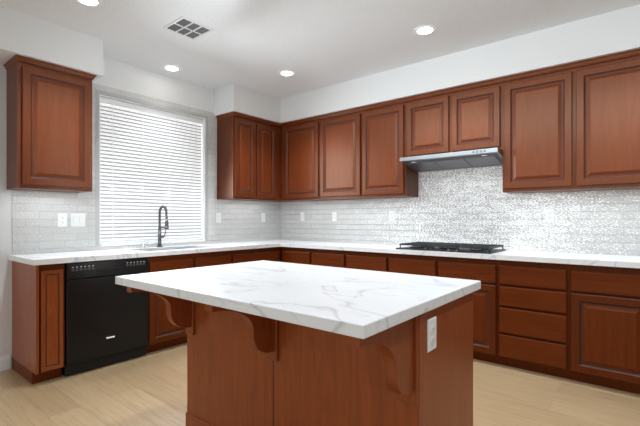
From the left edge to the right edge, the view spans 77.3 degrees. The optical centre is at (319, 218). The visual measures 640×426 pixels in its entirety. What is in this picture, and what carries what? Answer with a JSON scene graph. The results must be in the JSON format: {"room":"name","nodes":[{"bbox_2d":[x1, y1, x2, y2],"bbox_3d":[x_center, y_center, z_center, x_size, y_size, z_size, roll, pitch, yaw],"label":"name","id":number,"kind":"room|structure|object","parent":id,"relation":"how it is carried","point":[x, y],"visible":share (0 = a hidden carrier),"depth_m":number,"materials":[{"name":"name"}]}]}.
{"room":"kitchen","nodes":[
{"label":"kitchen","id":0,"kind":"room"},
{"bbox_2d":[0,57,263,367],"bbox_3d":[-3.487,-0.172,2.416,0.200,2.853,9.000,0,0,39],"label":"wall","id":1,"kind":"structure","parent":0,"point":[119,75],"depth_m":3.94,"materials":[{"name":"white paint"}]},
{"bbox_2d":[0,355,10,370],"bbox_3d":[-4.318,1.196,1.216,0.013,0.118,5.489,0,0,39],"label":"baseboard","id":2,"kind":"structure","parent":1,"relation":"attached to","point":[5,362],"depth_m":3.32,"materials":[{"name":"white"}]},
{"bbox_2d":[3,54,96,192],"bbox_3d":[-2.306,-0.761,3.438,0.352,1.032,0.592,0,0,39],"label":"upper cabinet","id":3,"kind":"object","parent":1,"relation":"attached to","point":[49,127],"visible":1,"depth_m":3.30,"materials":[{"name":"brown wood"}]},
{"bbox_2d":[12,83,279,254],"bbox_3d":[-1.584,-0.505,4.607,0.006,1.613,3.196,0,0,39],"label":"backsplash","id":4,"kind":"structure","parent":1,"relation":"attached to","point":[36,229],"depth_m":3.87,"materials":[{"name":"tile"}]},
{"bbox_2d":[58,213,66,226],"bbox_3d":[-2.348,0.009,3.648,0.009,0.124,0.076,0,0,39],"label":"electrical outlet plate","id":5,"kind":"object","parent":4,"relation":"attached to","point":[62,217],"depth_m":3.64,"materials":[{"name":"white plastic"}]},
{"bbox_2d":[71,213,84,226],"bbox_3d":[-2.266,0.009,3.750,0.008,0.124,0.125,0,0,39],"label":"light switch plate","id":6,"kind":"object","parent":4,"relation":"attached to","point":[77,219],"depth_m":3.75,"materials":[{"name":"white plastic"}]},
{"bbox_2d":[216,213,220,222],"bbox_3d":[-1.265,-0.015,4.990,0.009,0.124,0.076,0,0,39],"label":"electrical outlet plate","id":7,"kind":"object","parent":4,"relation":"attached to","point":[218,215],"depth_m":4.99,"materials":[{"name":"white plastic"}]},
{"bbox_2d":[261,213,264,221],"bbox_3d":[-0.790,-0.021,5.578,0.009,0.124,0.076,0,0,39],"label":"electrical outlet plate","id":8,"kind":"object","parent":4,"relation":"attached to","point":[262,214],"depth_m":5.57,"materials":[{"name":"white plastic"}]},
{"bbox_2d":[96,89,207,246],"bbox_3d":[-1.822,-0.492,4.417,0.148,1.526,1.285,0,0,39],"label":"window","id":9,"kind":"structure","parent":1,"relation":"in","point":[98,162],"depth_m":4.26,"materials":[{"name":"white"}]},
{"bbox_2d":[101,97,202,243],"bbox_3d":[-1.811,-0.479,4.408,0.056,1.448,1.177,0,0,39],"label":"window blinds","id":10,"kind":"object","parent":9,"relation":"attached to","point":[151,160],"visible":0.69,"depth_m":4.33,"materials":[{"name":"white plastic"}]},
{"bbox_2d":[216,111,293,201],"bbox_3d":[-0.803,-0.761,5.299,0.352,1.032,1.138,0,0,39],"label":"upper cabinet","id":11,"kind":"object","parent":1,"relation":"attached to","point":[249,158],"visible":0.98,"depth_m":4.98,"materials":[{"name":"brown wood"}]},
{"bbox_2d":[0,343,639,425],"bbox_3d":[-0.312,1.305,-0.019,8.200,0.100,9.200,0,0,39],"label":"floor","id":12,"kind":"structure","parent":0,"point":[148,389],"depth_m":2.80,"materials":[{"name":"brown wood"}]},
{"bbox_2d":[12,261,64,383],"bbox_3d":[-2.291,0.799,3.249,0.608,0.911,0.197,0,0,39],"label":"base cabinet","id":13,"kind":"object","parent":12,"relation":"on","point":[38,323],"visible":0.9,"depth_m":3.09,"materials":[{"name":"brown wood"}]},
{"bbox_2d":[62,257,147,375],"bbox_3d":[-2.004,0.801,3.577,0.610,0.907,0.663,0,0,39],"label":"dishwasher","id":14,"kind":"object","parent":12,"relation":"on","point":[106,319],"visible":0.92,"depth_m":3.34,"materials":[{"name":"black metal"}]},
{"bbox_2d":[198,247,281,266],"bbox_3d":[-0.971,0.798,4.883,0.610,0.911,0.777,0,0,39],"label":"base cabinet","id":15,"kind":"object","parent":12,"relation":"on","point":[205,259],"depth_m":4.49,"materials":[{"name":"brown wood"}]},
{"bbox_2d":[9,240,280,264],"bbox_3d":[-1.547,0.430,4.151,0.632,0.256,2.580,0,0,39],"label":"countertop","id":16,"kind":"structure","parent":15,"relation":"on","point":[92,255],"depth_m":3.69,"materials":[{"name":"stone"}]},
{"bbox_2d":[157,205,168,246],"bbox_3d":[-1.667,0.077,4.297,0.192,0.450,0.103,0,0,39],"label":"faucet","id":17,"kind":"object","parent":16,"relation":"on","point":[165,227],"visible":1,"depth_m":4.30,"materials":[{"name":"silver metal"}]},
{"bbox_2d":[282,247,309,264],"bbox_3d":[-0.111,0.798,5.078,0.486,0.911,0.610,0,0,39],"label":"base cabinet","id":18,"kind":"object","parent":12,"relation":"on","point":[289,254],"depth_m":4.84,"materials":[{"name":"brown wood"}]},
{"bbox_2d":[115,260,480,425],"bbox_3d":[-0.146,0.778,2.034,1.549,0.952,1.057,0,0,39],"label":"kitchen island","id":19,"kind":"object","parent":12,"relation":"on","point":[272,343],"visible":1,"depth_m":1.77,"materials":[{"name":"brown wood"}]},
{"bbox_2d":[310,248,345,267],"bbox_3d":[0.271,0.798,4.770,0.495,0.911,0.610,0,0,39],"label":"base cabinet","id":20,"kind":"object","parent":12,"relation":"on","point":[321,257],"depth_m":4.53,"materials":[{"name":"brown wood"}]},
{"bbox_2d":[346,251,389,271],"bbox_3d":[0.669,0.798,4.448,0.528,0.911,0.610,0,0,39],"label":"base cabinet","id":21,"kind":"object","parent":12,"relation":"on","point":[374,261],"depth_m":4.19,"materials":[{"name":"brown wood"}]},
{"bbox_2d":[390,253,437,276],"bbox_3d":[1.076,0.798,4.119,0.519,0.911,0.610,0,0,39],"label":"base cabinet","id":22,"kind":"object","parent":12,"relation":"on","point":[425,265],"depth_m":3.87,"materials":[{"name":"brown wood"}]},
{"bbox_2d":[438,256,497,363],"bbox_3d":[1.486,0.798,3.789,0.533,0.911,0.610,0,0,39],"label":"base cabinet","id":23,"kind":"object","parent":12,"relation":"on","point":[485,300],"depth_m":3.47,"materials":[{"name":"brown wood"}]},
{"bbox_2d":[498,260,569,378],"bbox_3d":[1.894,0.798,3.460,0.516,0.911,0.610,0,0,39],"label":"base cabinet","id":24,"kind":"object","parent":12,"relation":"on","point":[534,297],"depth_m":3.21,"materials":[{"name":"brown wood"}]},
{"bbox_2d":[570,264,639,393],"bbox_3d":[2.295,0.798,3.135,0.516,0.911,0.610,0,0,39],"label":"base cabinet","id":25,"kind":"object","parent":12,"relation":"on","point":[580,323],"depth_m":2.92,"materials":[{"name":"brown wood"}]},
{"bbox_2d":[281,240,639,267],"bbox_3d":[1.062,0.322,4.116,4.737,0.040,0.632,0,0,39],"label":"countertop","id":26,"kind":"structure","parent":25,"relation":"on","point":[626,261],"depth_m":3.49,"materials":[{"name":"stone"}]},
{"bbox_2d":[396,242,505,253],"bbox_3d":[1.276,0.275,3.934,0.915,0.054,0.510,0,0,39],"label":"cooktop","id":27,"kind":"object","parent":26,"relation":"in","point":[460,247],"visible":1,"depth_m":3.80,"materials":[{"name":"black metal"}]},
{"bbox_2d":[0,0,639,98],"bbox_3d":[-0.312,-1.648,-0.019,8.200,0.100,9.200,0,0,39],"label":"ceiling","id":28,"kind":"structure","parent":0,"point":[258,45],"depth_m":3.41,"materials":[{"name":"paint"}]},
{"bbox_2d":[0,6,102,80],"bbox_3d":[-2.891,-1.438,2.688,0.384,0.320,2.573,0,0,39],"label":"soffit","id":29,"kind":"structure","parent":28,"relation":"attached to","point":[25,35],"depth_m":3.24,"materials":[{"name":"white paint"}]},
{"bbox_2d":[75,0,101,6],"bbox_3d":[-1.693,-1.595,2.919,0.180,0.005,0.180,0,0,39],"label":"recessed light","id":30,"kind":"object","parent":28,"relation":"in","point":[93,3],"visible":1,"depth_m":2.94,"materials":[{"name":"white plastic"}]},
{"bbox_2d":[163,65,180,71],"bbox_3d":[-1.567,-1.595,4.233,0.180,0.005,0.180,0,0,39],"label":"recessed light","id":31,"kind":"object","parent":28,"relation":"in","point":[173,68],"visible":1,"depth_m":4.23,"materials":[{"name":"white plastic"}]},
{"bbox_2d":[163,16,213,39],"bbox_3d":[-1.102,-1.593,3.356,0.300,0.008,0.300,0,0,39],"label":"ceiling vent","id":32,"kind":"object","parent":28,"relation":"in","point":[187,28],"visible":1,"depth_m":3.34,"materials":[{"name":"silver metal"}]},
{"bbox_2d":[279,70,294,75],"bbox_3d":[-0.361,-1.595,4.378,0.180,0.005,0.180,0,0,39],"label":"recessed light","id":33,"kind":"object","parent":28,"relation":"in","point":[286,73],"visible":1,"depth_m":4.38,"materials":[{"name":"white plastic"}]},
{"bbox_2d":[414,25,435,35],"bbox_3d":[0.888,-1.595,3.382,0.180,0.005,0.180,0,0,39],"label":"recessed light","id":34,"kind":"object","parent":28,"relation":"in","point":[423,30],"visible":1,"depth_m":3.38,"materials":[{"name":"white plastic"}]},
{"bbox_2d":[214,4,639,124],"bbox_3d":[0.911,-1.438,3.899,4.778,0.320,1.164,0,0,39],"label":"soffit","id":35,"kind":"structure","parent":0,"point":[609,33],"depth_m":3.79,"materials":[{"name":"white paint"}]},
{"bbox_3d":[2.515,-0.172,3.482,8.200,2.853,0.200,0,0,39],"label":"wall","id":36,"kind":"structure","parent":0,"visible":0},
{"bbox_2d":[281,115,320,200],"bbox_3d":[-0.170,-0.761,5.307,0.667,1.032,0.331,0,0,39],"label":"upper cabinet","id":37,"kind":"object","parent":36,"relation":"attached to","point":[301,139],"depth_m":5.15,"materials":[{"name":"brown wood"}]},
{"bbox_2d":[321,107,360,200],"bbox_3d":[0.328,-0.761,4.905,0.613,1.032,0.331,0,0,39],"label":"upper cabinet","id":38,"kind":"object","parent":36,"relation":"attached to","point":[341,130],"depth_m":4.76,"materials":[{"name":"brown wood"}]},
{"bbox_2d":[361,98,417,198],"bbox_3d":[0.784,-0.761,4.537,0.559,1.032,0.331,0,0,39],"label":"upper cabinet","id":39,"kind":"object","parent":36,"relation":"attached to","point":[383,175],"depth_m":4.39,"materials":[{"name":"brown wood"}]},
{"bbox_2d":[405,77,504,156],"bbox_3d":[1.377,-0.955,4.058,0.962,0.644,0.331,0,0,39],"label":"upper cabinet","id":40,"kind":"object","parent":36,"relation":"attached to","point":[471,116],"depth_m":3.89,"materials":[{"name":"brown wood"}]},
{"bbox_2d":[400,147,502,171],"bbox_3d":[1.336,-0.577,4.007,0.957,0.111,0.448,0,0,39],"label":"range hood","id":41,"kind":"object","parent":40,"relation":"attached to","point":[488,157],"visible":0.98,"depth_m":3.91,"materials":[{"name":"silver metal"}]},
{"bbox_2d":[280,166,639,255],"bbox_3d":[1.254,-0.165,4.366,4.712,0.933,0.006,0,0,39],"label":"backsplash","id":42,"kind":"structure","parent":36,"relation":"attached to","point":[474,205],"depth_m":4.07,"materials":[{"name":"tile"}]},
{"bbox_2d":[300,212,304,220],"bbox_3d":[-0.244,-0.035,5.566,0.076,0.124,0.009,0,0,39],"label":"electrical outlet plate","id":43,"kind":"object","parent":42,"relation":"attached to","point":[302,214],"depth_m":5.56,"materials":[{"name":"white plastic"}]},
{"bbox_2d":[332,212,336,220],"bbox_3d":[0.188,-0.035,5.217,0.076,0.124,0.009,0,0,39],"label":"electrical outlet plate","id":44,"kind":"object","parent":42,"relation":"attached to","point":[334,214],"depth_m":5.21,"materials":[{"name":"white plastic"}]},
{"bbox_2d":[389,211,394,220],"bbox_3d":[0.842,-0.035,4.689,0.076,0.124,0.009,0,0,39],"label":"electrical outlet plate","id":45,"kind":"object","parent":42,"relation":"attached to","point":[391,213],"depth_m":4.68,"materials":[{"name":"white plastic"}]},
{"bbox_2d":[545,208,554,221],"bbox_3d":[2.107,-0.035,3.668,0.076,0.124,0.009,0,0,39],"label":"electrical outlet plate","id":46,"kind":"object","parent":42,"relation":"attached to","point":[549,214],"depth_m":3.66,"materials":[{"name":"white plastic"}]},
{"bbox_2d":[502,49,639,193],"bbox_3d":[2.184,-0.761,3.406,1.110,1.032,0.331,0,0,39],"label":"upper cabinet","id":47,"kind":"object","parent":36,"relation":"attached to","point":[571,127],"depth_m":3.29,"materials":[{"name":"brown wood"}]}
]}

